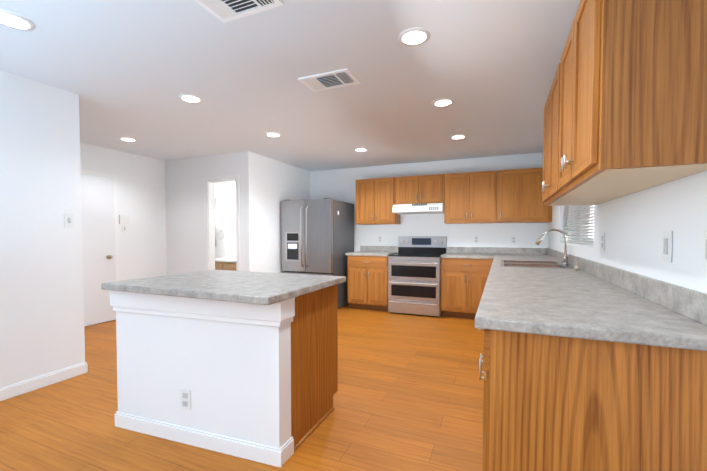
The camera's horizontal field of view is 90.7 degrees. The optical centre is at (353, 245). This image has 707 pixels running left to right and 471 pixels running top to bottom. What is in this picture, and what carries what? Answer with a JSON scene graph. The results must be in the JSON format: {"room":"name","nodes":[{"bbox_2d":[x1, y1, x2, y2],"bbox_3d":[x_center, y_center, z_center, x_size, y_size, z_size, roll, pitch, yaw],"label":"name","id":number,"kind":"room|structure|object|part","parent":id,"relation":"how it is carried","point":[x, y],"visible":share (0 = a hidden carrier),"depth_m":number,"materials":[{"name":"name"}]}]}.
{"room":"kitchen","nodes":[
{"label":"kitchen","id":0,"kind":"room"},
{"bbox_2d":[0,69,84,387],"bbox_3d":[-3.446,-0.013,0.724,0.120,2.440,5.150,1,2,23],"label":"wall","id":1,"kind":"structure","parent":0,"point":[41,298],"depth_m":2.78,"materials":[{"name":"white paint"}]},
{"bbox_2d":[0,362,85,400],"bbox_3d":[-3.385,1.160,0.734,0.013,0.095,5.150,1,2,23],"label":"baseboard","id":2,"kind":"structure","parent":1,"relation":"attached to","point":[17,389],"depth_m":2.80,"materials":[{"name":"white wood"}]},
{"bbox_2d":[64,213,73,226],"bbox_3d":[-2.417,-0.211,2.971,0.016,0.117,0.073,1,2,23],"label":"light switch","id":3,"kind":"object","parent":1,"relation":"attached to","point":[68,220],"visible":1,"depth_m":2.97,"materials":[{"name":"white plastic"}]},
{"bbox_2d":[80,142,166,326],"bbox_3d":[-4.590,-0.064,2.408,0.120,2.440,7.360,1,2,23],"label":"wall","id":4,"kind":"structure","parent":0,"point":[142,205],"depth_m":5.32,"materials":[{"name":"white paint"}]},
{"bbox_2d":[81,174,115,326],"bbox_3d":[-3.565,0.070,4.651,0.018,2.019,0.752,1,2,23],"label":"closet door","id":5,"kind":"structure","parent":4,"relation":"in","point":[98,225],"depth_m":4.78,"materials":[{"name":"white wood"}]},
{"bbox_2d":[81,170,118,280],"bbox_3d":[-3.569,0.048,4.652,0.010,2.080,0.860,1,2,23],"label":"door frame","id":6,"kind":"structure","parent":4,"relation":"attached to","point":[115,215],"depth_m":5.01,"materials":[{"name":"white wood"}]},
{"bbox_2d":[122,225,126,231],"bbox_3d":[-3.360,-0.245,5.130,0.016,0.105,0.075,1,2,23],"label":"light switch","id":7,"kind":"object","parent":4,"relation":"attached to","point":[124,228],"visible":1,"depth_m":5.13,"materials":[{"name":"white plastic"}]},
{"bbox_2d":[119,215,129,223],"bbox_3d":[-3.357,-0.377,5.114,0.029,0.130,0.140,1,2,23],"label":"thermostat","id":8,"kind":"object","parent":4,"relation":"attached to","point":[123,219],"visible":0.96,"depth_m":5.10,"materials":[{"name":"white plastic"}]},
{"bbox_2d":[165,152,242,274],"bbox_3d":[-2.399,-0.160,5.540,1.710,2.440,0.120,1,2,23],"label":"wall","id":9,"kind":"structure","parent":0,"point":[185,220],"depth_m":5.55,"materials":[{"name":"white paint"}]},
{"bbox_2d":[204,174,239,270],"bbox_3d":[-1.974,0.009,5.358,0.680,2.115,0.134,1,2,23],"label":"door frame","id":10,"kind":"structure","parent":9,"relation":"attached to","point":[209,217],"depth_m":5.40,"materials":[{"name":"white wood"}]},
{"bbox_2d":[214,181,235,257],"bbox_3d":[-2.275,-0.192,6.616,2.320,2.440,0.120,1,2,23],"label":"wall","id":11,"kind":"structure","parent":0,"point":[225,194],"depth_m":6.59,"materials":[{"name":"white paint"}]},
{"bbox_2d":[215,198,217,246],"bbox_3d":[-2.614,-0.439,6.653,0.024,0.930,0.060,1,2,23],"label":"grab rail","id":12,"kind":"object","parent":11,"relation":"attached to","point":[216,244],"visible":1,"depth_m":6.63,"materials":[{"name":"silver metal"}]},
{"bbox_2d":[0,304,483,470],"bbox_3d":[-1.825,1.192,2.231,6.600,0.060,9.360,1,2,23],"label":"floor","id":13,"kind":"structure","parent":0,"point":[408,395],"depth_m":2.36,"materials":[{"name":"wood"}]},
{"bbox_2d":[215,262,235,270],"bbox_3d":[-1.921,0.663,6.133,1.268,0.760,0.538,1,2,23],"label":"bathroom vanity","id":14,"kind":"object","parent":13,"relation":"on","point":[225,264],"depth_m":5.95,"materials":[{"name":"brown wood"}]},
{"bbox_2d":[215,258,235,261],"bbox_3d":[-1.932,0.266,6.120,1.288,0.036,0.548,1,2,23],"label":"countertop","id":15,"kind":"structure","parent":14,"relation":"on","point":[216,259],"depth_m":6.05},
{"bbox_2d":[110,282,342,467],"bbox_3d":[-0.811,0.714,2.369,1.234,0.892,0.848,1,2,23],"label":"kitchen island","id":16,"kind":"object","parent":13,"relation":"on","point":[242,364],"depth_m":2.02,"materials":[{"name":"white paint"}]},
{"bbox_2d":[180,389,190,409],"bbox_3d":[-0.985,0.905,2.049,0.073,0.117,0.010,1,2,23],"label":"outlet","id":17,"kind":"object","parent":16,"relation":"attached to","point":[185,394],"depth_m":2.04,"materials":[{"name":"white plastic"}]},
{"bbox_3d":[-0.815,0.341,2.348,1.233,0.144,0.828,1,2,23],"label":"trim","id":18,"kind":"part","parent":16,"relation":"part of","materials":[{"name":"white wood"}]},
{"bbox_3d":[-0.813,1.110,2.376,1.215,0.095,0.819,1,2,23],"label":"baseboard","id":19,"kind":"part","parent":16,"relation":"part of","materials":[{"name":"white wood"}]},
{"bbox_2d":[102,270,345,305],"bbox_3d":[-0.805,0.249,2.329,1.249,0.040,0.910,1,2,23],"label":"island countertop","id":20,"kind":"structure","parent":16,"relation":"on","point":[249,288],"depth_m":2.08,"materials":[{"name":"grey stone"}]},
{"bbox_2d":[281,198,353,308],"bbox_3d":[-0.605,0.145,6.013,0.923,1.802,1.007,1,2,23],"label":"refrigerator","id":21,"kind":"object","parent":13,"relation":"on","point":[317,236],"visible":0.83,"depth_m":5.64,"materials":[{"name":"grey metal"}]},
{"bbox_2d":[348,252,397,311],"bbox_3d":[0.347,0.605,5.892,0.711,0.890,0.651,1,2,23],"label":"base cabinet","id":22,"kind":"object","parent":13,"relation":"on","point":[367,275],"depth_m":5.60,"materials":[{"name":"brown wood"}]},
{"bbox_2d":[345,252,396,255],"bbox_3d":[0.333,0.141,5.871,0.731,0.040,0.674,1,2,23],"label":"countertop","id":23,"kind":"structure","parent":22,"relation":"on","point":[350,253],"depth_m":5.61,"materials":[{"name":"grey stone"}]},
{"bbox_2d":[388,236,446,316],"bbox_3d":[1.018,0.461,5.539,0.790,1.200,0.731,1,2,23],"label":"range","id":24,"kind":"object","parent":13,"relation":"on","point":[414,275],"visible":1,"depth_m":5.29,"materials":[{"name":"silver metal"}]},
{"bbox_3d":[0.892,0.380,5.239,0.784,0.290,0.084,1,2,23],"label":"door","id":25,"kind":"part","parent":24,"relation":"part of","materials":[{"name":"silver metal"}]},
{"bbox_3d":[0.892,0.680,5.248,0.784,0.290,0.084,1,2,23],"label":"door","id":26,"kind":"part","parent":24,"relation":"part of","materials":[{"name":"silver metal"}]},
{"bbox_3d":[0.892,0.935,5.255,0.784,0.200,0.084,1,2,23],"label":"drawer","id":27,"kind":"part","parent":24,"relation":"part of","materials":[{"name":"silver metal"}]},
{"bbox_2d":[388,247,446,256],"bbox_3d":[1.029,0.103,5.554,0.790,0.125,0.675,1,2,23],"label":"cooktop","id":28,"kind":"object","parent":24,"relation":"in","point":[402,251],"depth_m":5.69,"materials":[{"name":"black glass"}]},
{"bbox_2d":[441,256,492,318],"bbox_3d":[1.756,0.624,5.262,0.781,0.890,0.712,1,2,23],"label":"base cabinet","id":29,"kind":"object","parent":13,"relation":"on","point":[462,277],"depth_m":5.03,"materials":[{"name":"brown wood"}]},
{"bbox_2d":[441,252,492,259],"bbox_3d":[1.741,0.159,5.275,0.731,0.040,0.674,1,2,23],"label":"countertop","id":30,"kind":"structure","parent":29,"relation":"on","point":[490,254],"depth_m":5.25,"materials":[{"name":"grey stone"}]},
{"bbox_2d":[479,332,706,470],"bbox_3d":[0.951,0.738,1.521,0.701,0.890,0.796,1,2,23],"label":"base cabinet","id":31,"kind":"object","parent":13,"relation":"on","point":[589,365],"depth_m":1.15,"materials":[{"name":"brown wood"}]},
{"bbox_2d":[473,252,706,351],"bbox_3d":[1.658,0.222,3.210,0.728,0.040,4.544,1,2,23],"label":"countertop","id":32,"kind":"structure","parent":31,"relation":"on","point":[563,303],"depth_m":1.36,"materials":[{"name":"grey stone"}]},
{"bbox_2d":[501,260,572,267],"bbox_3d":[1.838,0.285,3.557,0.630,0.198,0.891,1,2,23],"label":"sink","id":33,"kind":"object","parent":32,"relation":"in","point":[504,263],"depth_m":3.57,"materials":[{"name":"silver metal"}]},
{"bbox_2d":[535,228,568,263],"bbox_3d":[1.970,0.011,3.454,0.302,0.357,0.162,1,2,23],"label":"faucet","id":34,"kind":"object","parent":32,"relation":"on","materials":[{"name":"silver metal"}]},
{"bbox_2d":[574,262,579,270],"bbox_3d":[1.853,0.173,2.895,0.054,0.072,0.097,1,2,23],"label":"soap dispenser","id":35,"kind":"object","parent":32,"relation":"on","point":[577,267],"visible":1,"depth_m":2.88,"materials":[{"name":"silver metal"}]},
{"bbox_2d":[242,151,309,272],"bbox_3d":[-1.237,-0.172,5.938,0.120,2.440,1.760,1,2,23],"label":"wall","id":36,"kind":"structure","parent":0,"point":[269,185],"depth_m":5.45,"materials":[{"name":"white paint"}]},
{"bbox_2d":[0,0,579,170],"bbox_3d":[-1.825,-1.317,2.154,6.600,0.080,9.360,1,2,23],"label":"ceiling","id":37,"kind":"structure","parent":0,"point":[134,69],"depth_m":2.62,"materials":[{"name":"white paint"}]},
{"bbox_2d":[0,9,35,30],"bbox_3d":[-1.925,-1.267,1.970,0.196,0.008,0.196,1,2,23],"label":"recessed light","id":38,"kind":"object","parent":37,"relation":"in","point":[13,20],"visible":1,"depth_m":1.97,"materials":[{"name":"white"}]},
{"bbox_2d":[119,137,136,141],"bbox_3d":[-2.860,-1.342,4.428,0.196,0.008,0.196,1,2,23],"label":"recessed light","id":39,"kind":"object","parent":37,"relation":"in","point":[127,139],"visible":0.94,"depth_m":4.42,"materials":[{"name":"white"}]},
{"bbox_2d":[179,94,202,102],"bbox_3d":[-1.446,-1.302,3.102,0.196,0.008,0.196,1,2,23],"label":"recessed light","id":40,"kind":"object","parent":37,"relation":"in","point":[190,98],"visible":1,"depth_m":3.09,"materials":[{"name":"white"}]},
{"bbox_2d":[194,0,282,22],"bbox_3d":[-0.602,-1.258,1.787,0.400,0.015,0.255,1,2,23],"label":"ceiling vent","id":41,"kind":"object","parent":37,"relation":"in","point":[224,11],"visible":1,"depth_m":1.85,"materials":[{"name":"white metal"}]},
{"bbox_2d":[265,132,280,136],"bbox_3d":[-0.970,-1.336,4.225,0.196,0.008,0.196,1,2,23],"label":"recessed light","id":42,"kind":"object","parent":37,"relation":"in","point":[272,134],"visible":0.98,"depth_m":4.20,"materials":[{"name":"white"}]},
{"bbox_2d":[298,68,360,91],"bbox_3d":[-0.187,-1.287,2.741,0.420,0.015,0.255,1,2,23],"label":"ceiling vent","id":43,"kind":"object","parent":37,"relation":"in","point":[332,79],"visible":1,"depth_m":2.72,"materials":[{"name":"white metal"}]},
{"bbox_2d":[354,148,367,150],"bbox_3d":[0.104,-1.358,4.965,0.196,0.008,0.196,1,2,23],"label":"recessed light","id":44,"kind":"object","parent":37,"relation":"in","point":[360,149],"visible":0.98,"depth_m":4.94,"materials":[{"name":"white"}]},
{"bbox_2d":[398,27,430,45],"bbox_3d":[0.372,-1.272,2.138,0.196,0.008,0.196,1,2,23],"label":"recessed light","id":45,"kind":"object","parent":37,"relation":"in","point":[415,36],"visible":1,"depth_m":2.12,"materials":[{"name":"white"}]},
{"bbox_2d":[432,98,453,106],"bbox_3d":[0.820,-1.304,3.196,0.196,0.008,0.196,1,2,23],"label":"recessed light","id":46,"kind":"object","parent":37,"relation":"in","point":[442,102],"visible":1,"depth_m":3.18,"materials":[{"name":"white"}]},
{"bbox_2d":[450,134,465,138],"bbox_3d":[1.296,-1.339,4.319,0.196,0.008,0.196,1,2,23],"label":"recessed light","id":47,"kind":"object","parent":37,"relation":"in","point":[460,136],"visible":0.94,"depth_m":4.29,"materials":[{"name":"white"}]},
{"bbox_2d":[310,153,548,251],"bbox_3d":[-0.079,-0.188,6.468,6.480,2.440,0.120,1,2,23],"label":"wall","id":48,"kind":"structure","parent":0,"point":[337,184],"depth_m":5.79,"materials":[{"name":"white paint"}]},
{"bbox_2d":[356,177,399,223],"bbox_3d":[0.417,-0.738,5.983,0.698,0.760,0.353,1,2,23],"label":"upper cabinet","id":49,"kind":"object","parent":48,"relation":"attached to","point":[375,198],"depth_m":5.81,"materials":[{"name":"brown wood"}]},
{"bbox_2d":[397,174,444,207],"bbox_3d":[1.102,-0.882,5.688,0.782,0.455,0.353,1,2,23],"label":"upper cabinet","id":50,"kind":"object","parent":48,"relation":"attached to","point":[421,189],"depth_m":5.51,"materials":[{"name":"brown wood"}]},
{"bbox_2d":[392,203,443,213],"bbox_3d":[1.071,-0.583,5.625,0.778,0.136,0.509,1,2,23],"label":"range hood","id":51,"kind":"object","parent":50,"relation":"attached to","point":[431,208],"visible":0.96,"depth_m":5.42,"materials":[{"name":"white metal"}]},
{"bbox_2d":[361,246,540,255],"bbox_3d":[1.489,0.075,5.734,2.966,0.100,0.021,1,2,23],"label":"backsplash","id":52,"kind":"structure","parent":48,"relation":"attached to","point":[516,251],"depth_m":5.51,"materials":[{"name":"grey stone"}]},
{"bbox_2d":[444,170,496,223],"bbox_3d":[1.808,-0.720,5.394,0.744,0.760,0.353,1,2,23],"label":"upper cabinet","id":53,"kind":"object","parent":48,"relation":"attached to","point":[470,197],"depth_m":5.23,"materials":[{"name":"brown wood"}]},
{"bbox_2d":[474,236,478,242],"bbox_3d":[1.949,-0.089,5.540,0.073,0.117,0.008,1,2,23],"label":"electrical outlet","id":54,"kind":"object","parent":48,"relation":"attached to","point":[476,239],"visible":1,"depth_m":5.54,"materials":[{"name":"white plastic"}]},
{"bbox_2d":[511,236,515,243],"bbox_3d":[2.446,-0.083,5.330,0.073,0.117,0.008,1,2,23],"label":"electrical outlet","id":55,"kind":"object","parent":48,"relation":"attached to","point":[513,239],"visible":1,"depth_m":5.33,"materials":[{"name":"white plastic"}]},
{"bbox_2d":[497,168,551,222],"bbox_3d":[2.481,-0.712,5.109,0.716,0.760,0.353,1,2,23],"label":"upper cabinet","id":56,"kind":"object","parent":48,"relation":"attached to","point":[518,190],"depth_m":4.97,"materials":[{"name":"brown wood"}]},
{"bbox_2d":[549,170,706,293],"bbox_3d":[1.158,-0.019,0.930,0.120,2.440,9.360,1,2,23],"label":"wall","id":57,"kind":"structure","parent":0,"point":[633,226],"depth_m":1.60,"materials":[{"name":"white paint"}]},
{"bbox_2d":[566,205,593,243],"bbox_3d":[2.230,-0.447,3.385,0.040,0.895,1.700,1,2,23],"label":"window","id":58,"kind":"structure","parent":57,"relation":"in","point":[580,228],"depth_m":3.38,"materials":[{"name":"white"}]},
{"bbox_2d":[562,205,593,246],"bbox_3d":[2.184,-0.447,3.405,0.030,0.891,1.688,1,2,23],"label":"window blinds","id":59,"kind":"object","parent":58,"relation":"attached to","point":[567,209],"visible":0.31,"depth_m":3.32,"materials":[{"name":"white plastic"}]},
{"bbox_2d":[541,71,622,207],"bbox_3d":[1.456,-0.669,2.231,0.358,0.760,0.816,1,2,23],"label":"upper cabinet","id":60,"kind":"object","parent":57,"relation":"attached to","point":[548,200],"depth_m":2.29,"materials":[{"name":"brown wood"}]},
{"bbox_2d":[601,232,604,250],"bbox_3d":[1.704,-0.024,2.388,0.008,0.129,0.082,1,2,23],"label":"electrical outlet","id":61,"kind":"object","parent":57,"relation":"attached to","point":[602,241],"visible":1,"depth_m":2.37,"materials":[{"name":"white plastic"}]},
{"bbox_2d":[553,0,706,195],"bbox_3d":[1.137,-0.646,1.479,0.358,0.760,0.819,1,2,23],"label":"upper cabinet","id":62,"kind":"object","parent":57,"relation":"attached to","point":[632,74],"depth_m":1.14,"materials":[{"name":"brown wood"}]},
{"bbox_2d":[553,256,706,323],"bbox_3d":[1.984,0.156,3.069,0.020,0.100,4.544,1,2,23],"label":"backsplash","id":63,"kind":"structure","parent":57,"relation":"attached to","point":[691,303],"depth_m":1.53,"materials":[{"name":"grey stone"}]},
{"bbox_2d":[662,231,671,261],"bbox_3d":[1.312,0.005,1.463,0.009,0.129,0.082,1,2,23],"label":"electrical outlet","id":64,"kind":"object","parent":57,"relation":"attached to","point":[667,247],"visible":0.96,"depth_m":1.45,"materials":[{"name":"white plastic"}]},
{"bbox_2d":[703,230,706,267],"bbox_3d":[1.183,0.014,1.159,0.009,0.129,0.082,1,2,23],"label":"electrical outlet","id":65,"kind":"object","parent":57,"relation":"attached to","point":[705,250],"visible":1,"depth_m":1.18,"materials":[{"name":"white plastic"}]}
]}

